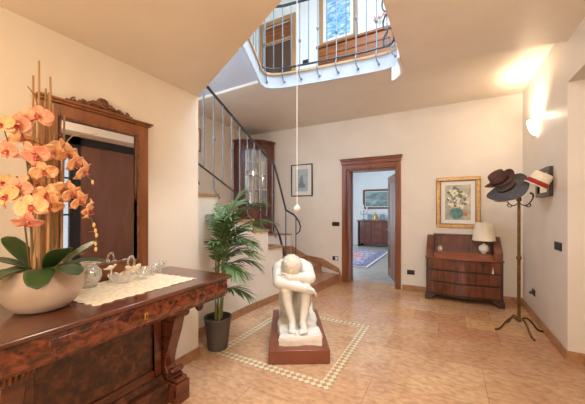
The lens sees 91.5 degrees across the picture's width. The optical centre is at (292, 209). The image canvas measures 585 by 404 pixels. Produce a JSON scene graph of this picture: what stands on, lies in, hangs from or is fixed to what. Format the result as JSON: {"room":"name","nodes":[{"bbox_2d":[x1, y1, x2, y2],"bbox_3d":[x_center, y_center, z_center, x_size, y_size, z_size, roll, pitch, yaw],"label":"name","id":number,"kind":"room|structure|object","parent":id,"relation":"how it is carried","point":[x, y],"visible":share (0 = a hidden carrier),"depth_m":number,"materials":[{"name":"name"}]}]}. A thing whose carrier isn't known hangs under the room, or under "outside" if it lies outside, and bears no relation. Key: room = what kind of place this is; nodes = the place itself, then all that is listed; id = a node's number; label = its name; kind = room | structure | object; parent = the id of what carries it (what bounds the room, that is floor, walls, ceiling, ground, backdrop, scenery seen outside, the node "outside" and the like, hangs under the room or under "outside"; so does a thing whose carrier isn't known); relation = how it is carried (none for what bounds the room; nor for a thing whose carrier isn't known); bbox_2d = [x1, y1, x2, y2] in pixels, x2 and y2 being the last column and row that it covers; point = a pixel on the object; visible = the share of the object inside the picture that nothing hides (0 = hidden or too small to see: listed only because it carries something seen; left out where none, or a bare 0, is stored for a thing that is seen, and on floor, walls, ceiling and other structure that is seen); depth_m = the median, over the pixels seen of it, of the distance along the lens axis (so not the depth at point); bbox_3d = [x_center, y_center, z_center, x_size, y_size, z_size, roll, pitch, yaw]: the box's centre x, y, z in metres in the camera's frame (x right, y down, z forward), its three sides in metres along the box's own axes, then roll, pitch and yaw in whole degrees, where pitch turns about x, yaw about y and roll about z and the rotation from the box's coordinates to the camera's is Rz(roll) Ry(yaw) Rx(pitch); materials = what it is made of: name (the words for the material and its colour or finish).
{"room":"entrance hall","nodes":[
{"label":"entrance hall","id":0,"kind":"room"},
{"bbox_2d":[0,7,197,358],"bbox_3d":[-2.053,0.170,1.060,0.140,2.660,4.300,0,0,29],"label":"wall","id":1,"kind":"structure","parent":0,"point":[78,70],"depth_m":2.29,"materials":[{"name":"paint"}]},
{"bbox_2d":[34,91,153,283],"bbox_3d":[-1.380,-0.148,2.071,0.072,1.325,0.770,0,0,29],"label":"wall mirror","id":2,"kind":"object","parent":1,"relation":"attached to","point":[117,153],"visible":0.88,"depth_m":2.10,"materials":[{"name":"brown wood"}]},
{"bbox_2d":[175,347,198,365],"bbox_3d":[-1.985,1.450,1.022,0.016,0.100,4.300,0,0,29],"label":"baseboard","id":3,"kind":"structure","parent":1,"relation":"attached to","point":[192,355],"depth_m":2.79,"materials":[{"name":"stone"}]},
{"bbox_2d":[0,0,281,95],"bbox_3d":[-1.257,-1.605,0.661,1.920,0.890,4.360,0,0,29],"label":"ceiling","id":4,"kind":"structure","parent":0,"point":[184,44],"depth_m":1.82,"materials":[{"name":"paint"}]},
{"bbox_2d":[198,115,250,207],"bbox_3d":[-2.905,-1.750,3.754,0.150,6.500,8.220,0,0,29],"label":"wall","id":5,"kind":"structure","parent":0,"point":[205,179],"depth_m":6.02,"materials":[{"name":"paint"}]},
{"bbox_2d":[198,128,200,151],"bbox_3d":[-1.890,-1.360,5.434,0.025,0.460,0.373,0,0,29],"label":"picture","id":6,"kind":"object","parent":5,"relation":"attached to","point":[199,130],"visible":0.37,"depth_m":5.57,"materials":[{"name":"beige wood"}]},
{"bbox_2d":[198,48,256,97],"bbox_3d":[-2.411,-1.965,2.045,2.350,0.130,5.690,0,0,29],"label":"ceiling","id":7,"kind":"structure","parent":0,"point":[238,71],"depth_m":4.03,"materials":[{"name":"paint"}]},
{"bbox_2d":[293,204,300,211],"bbox_3d":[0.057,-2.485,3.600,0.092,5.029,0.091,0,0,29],"label":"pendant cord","id":8,"kind":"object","parent":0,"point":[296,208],"visible":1,"depth_m":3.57,"materials":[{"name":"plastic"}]},
{"bbox_2d":[353,170,394,245],"bbox_3d":[4.167,-0.100,11.849,4.800,3.200,0.200,0,0,29],"label":"wall","id":9,"kind":"structure","parent":0,"point":[362,181],"depth_m":12.29,"materials":[{"name":"white paint"}]},
{"bbox_2d":[363,189,387,208],"bbox_3d":[3.546,-0.460,12.043,1.134,0.820,0.050,0,0,29],"label":"framed landscape","id":10,"kind":"object","parent":9,"relation":"attached to","point":[375,198],"visible":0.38,"depth_m":12.05,"materials":[{"name":"teal paint"}]},
{"bbox_2d":[366,192,387,205],"bbox_3d":[3.552,-0.460,12.056,0.910,0.610,0.006,0,0,29],"label":"artwork","id":11,"kind":"object","parent":10,"relation":"attached to","point":[372,198],"depth_m":12.04},
{"bbox_2d":[198,44,553,134],"bbox_3d":[0.769,-1.945,4.784,5.320,0.170,2.300,0,0,29],"label":"ceiling","id":12,"kind":"structure","parent":0,"point":[258,109],"depth_m":4.59,"materials":[{"name":"paint"}]},
{"bbox_2d":[241,40,397,88],"bbox_3d":[0.368,-1.940,3.404,1.925,0.190,1.679,0,0,8],"label":"trim","id":13,"kind":"structure","parent":12,"relation":"attached to","point":[367,66],"depth_m":3.99,"materials":[{"name":"paint"}]},
{"bbox_2d":[248,38,396,75],"bbox_3d":[0.368,-2.050,3.403,1.925,0.030,1.681,0,0,8],"label":"trim","id":14,"kind":"structure","parent":13,"relation":"on","point":[249,39],"depth_m":3.96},
{"bbox_2d":[250,0,396,83],"bbox_3d":[0.125,-2.501,3.777,2.163,1.198,1.348,0,0,-18],"label":"balcony railing","id":15,"kind":"object","parent":14,"relation":"on","point":[387,45],"visible":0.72,"depth_m":4.05,"materials":[{"name":"grey metal"}]},
{"bbox_2d":[392,48,402,80],"bbox_3d":[1.272,-1.765,3.399,0.117,0.190,0.592,0,0,14],"label":"trim","id":16,"kind":"structure","parent":12,"relation":"attached to","point":[397,70],"depth_m":3.55,"materials":[{"name":"white paint"}]},
{"bbox_2d":[168,244,584,403],"bbox_3d":[1.139,1.550,5.129,6.100,0.100,14.900,0,0,29],"label":"floor","id":17,"kind":"structure","parent":0,"point":[440,349],"depth_m":2.86,"materials":[{"name":"tile"}]},
{"bbox_2d":[0,266,231,403],"bbox_3d":[-1.134,1.005,1.800,0.727,0.990,1.420,0,0,29],"label":"console table","id":18,"kind":"object","parent":17,"relation":"on","point":[120,351],"visible":1,"depth_m":1.74,"materials":[{"name":"brown wood"}]},
{"bbox_2d":[0,60,105,313],"bbox_3d":[-1.291,-0.131,1.466,0.521,1.280,0.517,0,0,29],"label":"potted orchid","id":19,"kind":"object","parent":18,"relation":"on","point":[42,283],"visible":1,"depth_m":1.39,"materials":[{"name":"plant"}]},
{"bbox_2d":[0,261,84,313],"bbox_3d":[-1.295,0.400,1.481,0.350,0.219,0.350,0,0,29],"label":"bowl","id":20,"kind":"object","parent":19,"relation":"attached to","point":[63,288],"depth_m":1.36,"materials":[{"name":"ceramic"}]},
{"bbox_2d":[73,272,196,305],"bbox_3d":[-1.109,0.506,1.912,0.521,0.004,0.736,0,0,29],"label":"table runner","id":21,"kind":"object","parent":18,"relation":"on","point":[96,294],"visible":0.88,"depth_m":1.86,"materials":[{"name":"fabric"}]},
{"bbox_2d":[103,264,116,280],"bbox_3d":[-1.291,0.445,2.022,0.038,0.116,0.095,0,0,29],"label":"bird figurine","id":22,"kind":"object","parent":21,"relation":"on","point":[110,267],"visible":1,"depth_m":2.02,"materials":[{"name":"beige ceramic"}]},
{"bbox_2d":[109,271,136,283],"bbox_3d":[-1.184,0.471,1.987,0.186,0.063,0.177,0,0,29],"label":"dish","id":23,"kind":"object","parent":21,"relation":"on","point":[129,271],"visible":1,"depth_m":1.99,"materials":[{"name":"clear glass"}]},
{"bbox_2d":[123,259,140,278],"bbox_3d":[-1.210,0.420,2.138,0.112,0.164,0.124,0,0,29],"label":"bird figurine","id":24,"kind":"object","parent":21,"relation":"on","point":[133,270],"visible":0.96,"depth_m":2.10,"materials":[{"name":"beige ceramic"}]},
{"bbox_2d":[202,187,279,351],"bbox_3d":[-0.547,0.617,3.178,0.855,1.762,0.996,0,0,-15],"label":"potted palm","id":25,"kind":"object","parent":17,"relation":"on","point":[217,323],"visible":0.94,"depth_m":3.02,"materials":[{"name":"plant"}]},
{"bbox_2d":[203,311,231,351],"bbox_3d":[-0.813,1.325,3.100,0.300,0.345,0.300,0,0,29],"label":"pot","id":26,"kind":"object","parent":25,"relation":"attached to","point":[217,327],"depth_m":3.00,"materials":[{"name":"grey plastic"}]},
{"bbox_2d":[198,193,338,337],"bbox_3d":[-1.090,0.395,4.544,2.278,2.210,4.462,0,0,29],"label":"staircase","id":27,"kind":"structure","parent":17,"relation":"on","point":[262,286],"depth_m":4.22,"materials":[{"name":"paint"}]},
{"bbox_2d":[198,86,300,256],"bbox_3d":[-0.625,-0.312,4.145,0.166,2.905,2.697,0,0,32],"label":"stair railing","id":28,"kind":"object","parent":27,"relation":"on","point":[207,87],"visible":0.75,"depth_m":4.11,"materials":[{"name":"grey metal"}]},
{"bbox_2d":[233,139,275,232],"bbox_3d":[-0.871,-0.522,6.566,0.705,2.120,0.705,0,0,29],"label":"tall cabinet","id":29,"kind":"object","parent":27,"relation":"on","point":[266,146],"visible":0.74,"depth_m":6.54,"materials":[{"name":"brown wood"}]},
{"bbox_2d":[245,174,265,176],"bbox_3d":[-0.880,-0.812,6.608,0.560,0.016,0.570,0,0,29],"label":"shelf","id":30,"kind":"object","parent":29,"relation":"attached to","point":[249,175],"depth_m":6.64,"materials":[{"name":"white"}]},
{"bbox_2d":[213,316,370,390],"bbox_3d":[0.090,1.504,3.337,1.310,0.012,1.510,0,0,29],"label":"trim","id":31,"kind":"structure","parent":17,"relation":"in","point":[333,374],"depth_m":2.86,"materials":[{"name":"tile"}]},
{"bbox_2d":[268,309,329,363],"bbox_3d":[0.053,1.431,3.341,0.600,0.135,1.150,0,0,-1],"label":"plinth","id":32,"kind":"object","parent":17,"relation":"on","point":[304,354],"visible":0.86,"depth_m":2.77,"materials":[{"name":"brown wood"}]},
{"bbox_2d":[272,254,322,345],"bbox_3d":[0.026,0.930,3.364,0.549,0.864,1.054,0,0,-1],"label":"marble statue","id":33,"kind":"object","parent":32,"relation":"on","point":[293,275],"visible":1,"depth_m":3.09,"materials":[{"name":"stone"}]},
{"bbox_2d":[353,249,387,267],"bbox_3d":[1.688,1.493,9.384,2.440,0.012,3.360,0,0,29],"label":"rug","id":34,"kind":"object","parent":17,"relation":"on","point":[362,258],"visible":0.35,"depth_m":8.93,"materials":[{"name":"fabric"}]},
{"bbox_2d":[357,220,387,245],"bbox_3d":[3.531,0.959,11.726,1.660,1.080,0.564,0,0,29],"label":"sideboard","id":35,"kind":"object","parent":17,"relation":"on","point":[369,231],"visible":0.76,"depth_m":11.60,"materials":[{"name":"brown wood"}]},
{"bbox_2d":[360,205,367,219],"bbox_3d":[3.000,0.095,12.005,0.178,0.645,0.283,0,0,-32],"label":"candlestick","id":36,"kind":"object","parent":35,"relation":"on","point":[363,214],"visible":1,"depth_m":11.99,"materials":[{"name":"silver metal"}]},
{"bbox_2d":[372,212,377,219],"bbox_3d":[3.432,0.247,11.794,0.220,0.340,0.200,0,0,29],"label":"mantel clock","id":37,"kind":"object","parent":35,"relation":"on","point":[375,217],"visible":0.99,"depth_m":11.73,"materials":[{"name":"gold metal"}]},
{"bbox_2d":[380,214,384,219],"bbox_3d":[3.693,0.299,11.688,0.180,0.241,0.084,0,0,29],"label":"photo frame","id":38,"kind":"object","parent":35,"relation":"on","point":[382,216],"visible":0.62,"depth_m":11.66,"materials":[{"name":"silver metal"}]},
{"bbox_2d":[425,233,504,308],"bbox_3d":[2.813,0.957,4.722,1.104,1.085,0.420,0,0,29],"label":"writing desk","id":39,"kind":"object","parent":17,"relation":"on","point":[459,270],"visible":0.98,"depth_m":4.60,"materials":[{"name":"brown wood"}]},
{"bbox_2d":[437,236,443,249],"bbox_3d":[2.574,0.577,4.941,0.115,0.241,0.084,0,0,29],"label":"reed diffuser","id":40,"kind":"object","parent":39,"relation":"on","point":[439,247],"visible":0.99,"depth_m":4.92,"materials":[{"name":"white ceramic"}]},
{"bbox_2d":[472,222,495,253],"bbox_3d":[3.092,0.450,4.608,0.324,0.495,0.324,0,0,29],"label":"table lamp","id":41,"kind":"object","parent":39,"relation":"on","point":[483,231],"visible":1,"depth_m":4.51,"materials":[{"name":"white fabric"}]},
{"bbox_2d":[495,192,543,340],"bbox_3d":[2.797,0.638,3.521,0.401,1.720,0.402,0,0,-38],"label":"coat stand","id":42,"kind":"object","parent":17,"relation":"on","point":[518,318],"visible":0.88,"depth_m":3.51,"materials":[{"name":"gold metal"}]},
{"bbox_2d":[486,173,529,200],"bbox_3d":[2.568,-0.274,3.444,0.322,0.338,0.446,0,0,-5],"label":"hat","id":43,"kind":"object","parent":42,"relation":"hanging from","point":[517,187],"visible":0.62,"depth_m":3.35,"materials":[{"name":"grey fabric"}]},
{"bbox_2d":[484,169,514,187],"bbox_3d":[2.470,-0.380,3.426,0.259,0.229,0.306,0,0,-5],"label":"hat","id":44,"kind":"object","parent":43,"relation":"on","point":[497,178],"visible":1,"depth_m":3.37,"materials":[{"name":"brown fabric"}]},
{"bbox_2d":[524,170,553,189],"bbox_3d":[2.773,-0.335,3.219,0.260,0.236,0.233,0,0,25],"label":"hat","id":45,"kind":"object","parent":42,"relation":"hanging from","point":[538,178],"visible":1,"depth_m":3.13,"materials":[{"name":"white wicker"}]},
{"bbox_2d":[251,0,522,297],"bbox_3d":[1.544,-1.750,5.842,5.970,6.500,0.300,0,0,29],"label":"wall","id":46,"kind":"structure","parent":0,"point":[481,137],"depth_m":5.34,"materials":[{"name":"paint"}]},
{"bbox_2d":[260,12,295,72],"bbox_3d":[-0.347,-3.268,6.740,1.010,2.435,0.130,0,0,29],"label":"door","id":47,"kind":"structure","parent":46,"relation":"in","point":[286,26],"depth_m":6.73,"materials":[{"name":"brown wood"}]},
{"bbox_2d":[291,163,312,196],"bbox_3d":[0.205,-0.665,6.382,0.541,0.720,0.030,0,0,29],"label":"framed drawing","id":48,"kind":"object","parent":46,"relation":"attached to","point":[301,174],"visible":1,"depth_m":6.38,"materials":[{"name":"brown"}]},
{"bbox_2d":[296,169,307,191],"bbox_3d":[0.206,-0.665,6.386,0.306,0.496,0.006,0,0,29],"label":"artwork","id":49,"kind":"object","parent":48,"relation":"attached to","point":[301,174],"depth_m":6.38},
{"bbox_2d":[291,245,341,281],"bbox_3d":[0.520,1.155,6.220,1.230,0.690,0.016,0,0,29],"label":"trim","id":50,"kind":"structure","parent":46,"relation":"attached to","point":[323,262],"depth_m":6.15,"materials":[{"name":"wood"}]},
{"bbox_2d":[319,0,357,45],"bbox_3d":[0.949,-4.140,5.971,0.834,1.260,0.040,0,0,29],"label":"abstract painting","id":51,"kind":"object","parent":46,"relation":"attached to","point":[331,4],"visible":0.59,"depth_m":6.00,"materials":[{"name":"blue paint"}]},
{"bbox_2d":[327,0,349,38],"bbox_3d":[0.953,-4.140,5.979,0.530,0.970,0.006,0,0,29],"label":"artwork","id":52,"kind":"object","parent":51,"relation":"attached to","point":[331,4],"depth_m":5.97},
{"bbox_2d":[340,154,402,288],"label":"door","id":53,"kind":"structure","parent":46,"relation":"in","point":[391,162],"depth_m":5.88,"materials":[{"name":"brown wood"}]},
{"bbox_2d":[407,270,414,274],"bbox_3d":[2.202,1.160,5.305,0.130,0.085,0.013,0,0,29],"label":"wall socket","id":54,"kind":"object","parent":46,"relation":"attached to","point":[411,272],"visible":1,"depth_m":5.30,"materials":[{"name":"black plastic"}]},
{"bbox_2d":[436,176,480,227],"bbox_3d":[2.859,-0.130,4.931,0.674,0.880,0.047,0,0,29],"label":"framed picture","id":55,"kind":"object","parent":46,"relation":"attached to","point":[458,199],"visible":0.94,"depth_m":4.93,"materials":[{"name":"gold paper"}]},
{"bbox_2d":[445,185,470,219],"bbox_3d":[2.863,-0.130,4.940,0.386,0.606,0.006,0,0,29],"label":"artwork","id":56,"kind":"object","parent":55,"relation":"attached to","point":[457,197],"depth_m":4.93,"materials":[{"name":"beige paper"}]},
{"bbox_2d":[402,284,521,304],"bbox_3d":[2.861,1.450,4.946,1.800,0.100,0.016,0,0,29],"label":"baseboard","id":57,"kind":"structure","parent":46,"relation":"attached to","point":[506,299],"depth_m":5.20,"materials":[{"name":"stone"}]},
{"bbox_2d":[383,0,584,67],"bbox_3d":[0.641,-1.865,0.562,1.510,0.370,6.000,0,0,29],"label":"ceiling","id":58,"kind":"structure","parent":0,"point":[425,32],"depth_m":2.61,"materials":[{"name":"paint"}]},
{"bbox_2d":[523,17,584,353],"bbox_3d":[2.055,-1.750,1.057,0.500,6.500,8.220,0,0,29],"label":"wall","id":59,"kind":"structure","parent":0,"point":[555,94],"depth_m":3.04,"materials":[{"name":"paint"}]},
{"bbox_2d":[527,117,539,134],"bbox_3d":[3.192,-1.089,3.796,0.114,0.202,0.286,0,0,29],"label":"wall sconce","id":60,"kind":"object","parent":59,"relation":"attached to","point":[532,124],"visible":1,"depth_m":3.72,"materials":[{"name":"white plastic"}]},
{"bbox_2d":[535,166,552,197],"bbox_3d":[3.065,-0.330,3.478,0.035,0.348,0.580,0,0,29],"label":"wall mirror","id":61,"kind":"object","parent":59,"relation":"attached to","point":[539,192],"visible":0.69,"depth_m":3.35,"materials":[{"name":"brown wood"}]},
{"bbox_2d":[522,298,566,359],"bbox_3d":[3.186,1.450,3.677,0.016,0.100,1.904,0,0,29],"label":"baseboard","id":62,"kind":"structure","parent":59,"relation":"attached to","point":[562,350],"depth_m":3.39,"materials":[{"name":"stone"}]},
{"bbox_2d":[554,241,561,251],"bbox_3d":[2.841,0.387,3.042,0.013,0.089,0.220,0,0,29],"label":"wall switch","id":63,"kind":"object","parent":59,"relation":"attached to","point":[557,245],"visible":1,"depth_m":3.03,"materials":[{"name":"black plastic"}]},
{"bbox_2d":[566,351,584,363],"bbox_3d":[2.859,1.450,2.762,0.316,0.100,0.016,0,0,29],"label":"baseboard","id":64,"kind":"structure","parent":59,"relation":"attached to","point":[575,357],"depth_m":2.80,"materials":[{"name":"wood"}]},
{"bbox_3d":[0.769,-2.042,4.784,5.320,0.015,2.300,0,0,29],"label":"floor","id":65,"kind":"structure","parent":0,"visible":0},
{"bbox_2d":[316,25,394,65],"bbox_3d":[1.225,-2.651,5.538,1.460,1.200,0.500,0,0,29],"label":"wooden chest","id":66,"kind":"object","parent":65,"relation":"on","point":[371,35],"visible":0.28,"depth_m":5.30,"materials":[{"name":"brown wood"}]},
{"bbox_2d":[373,12,385,27],"bbox_3d":[1.679,-3.486,5.337,0.328,0.466,0.220,0,0,12],"label":"flower vase","id":67,"kind":"object","parent":66,"relation":"on","point":[380,15],"visible":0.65,"depth_m":5.29,"materials":[{"name":"white ceramic"}]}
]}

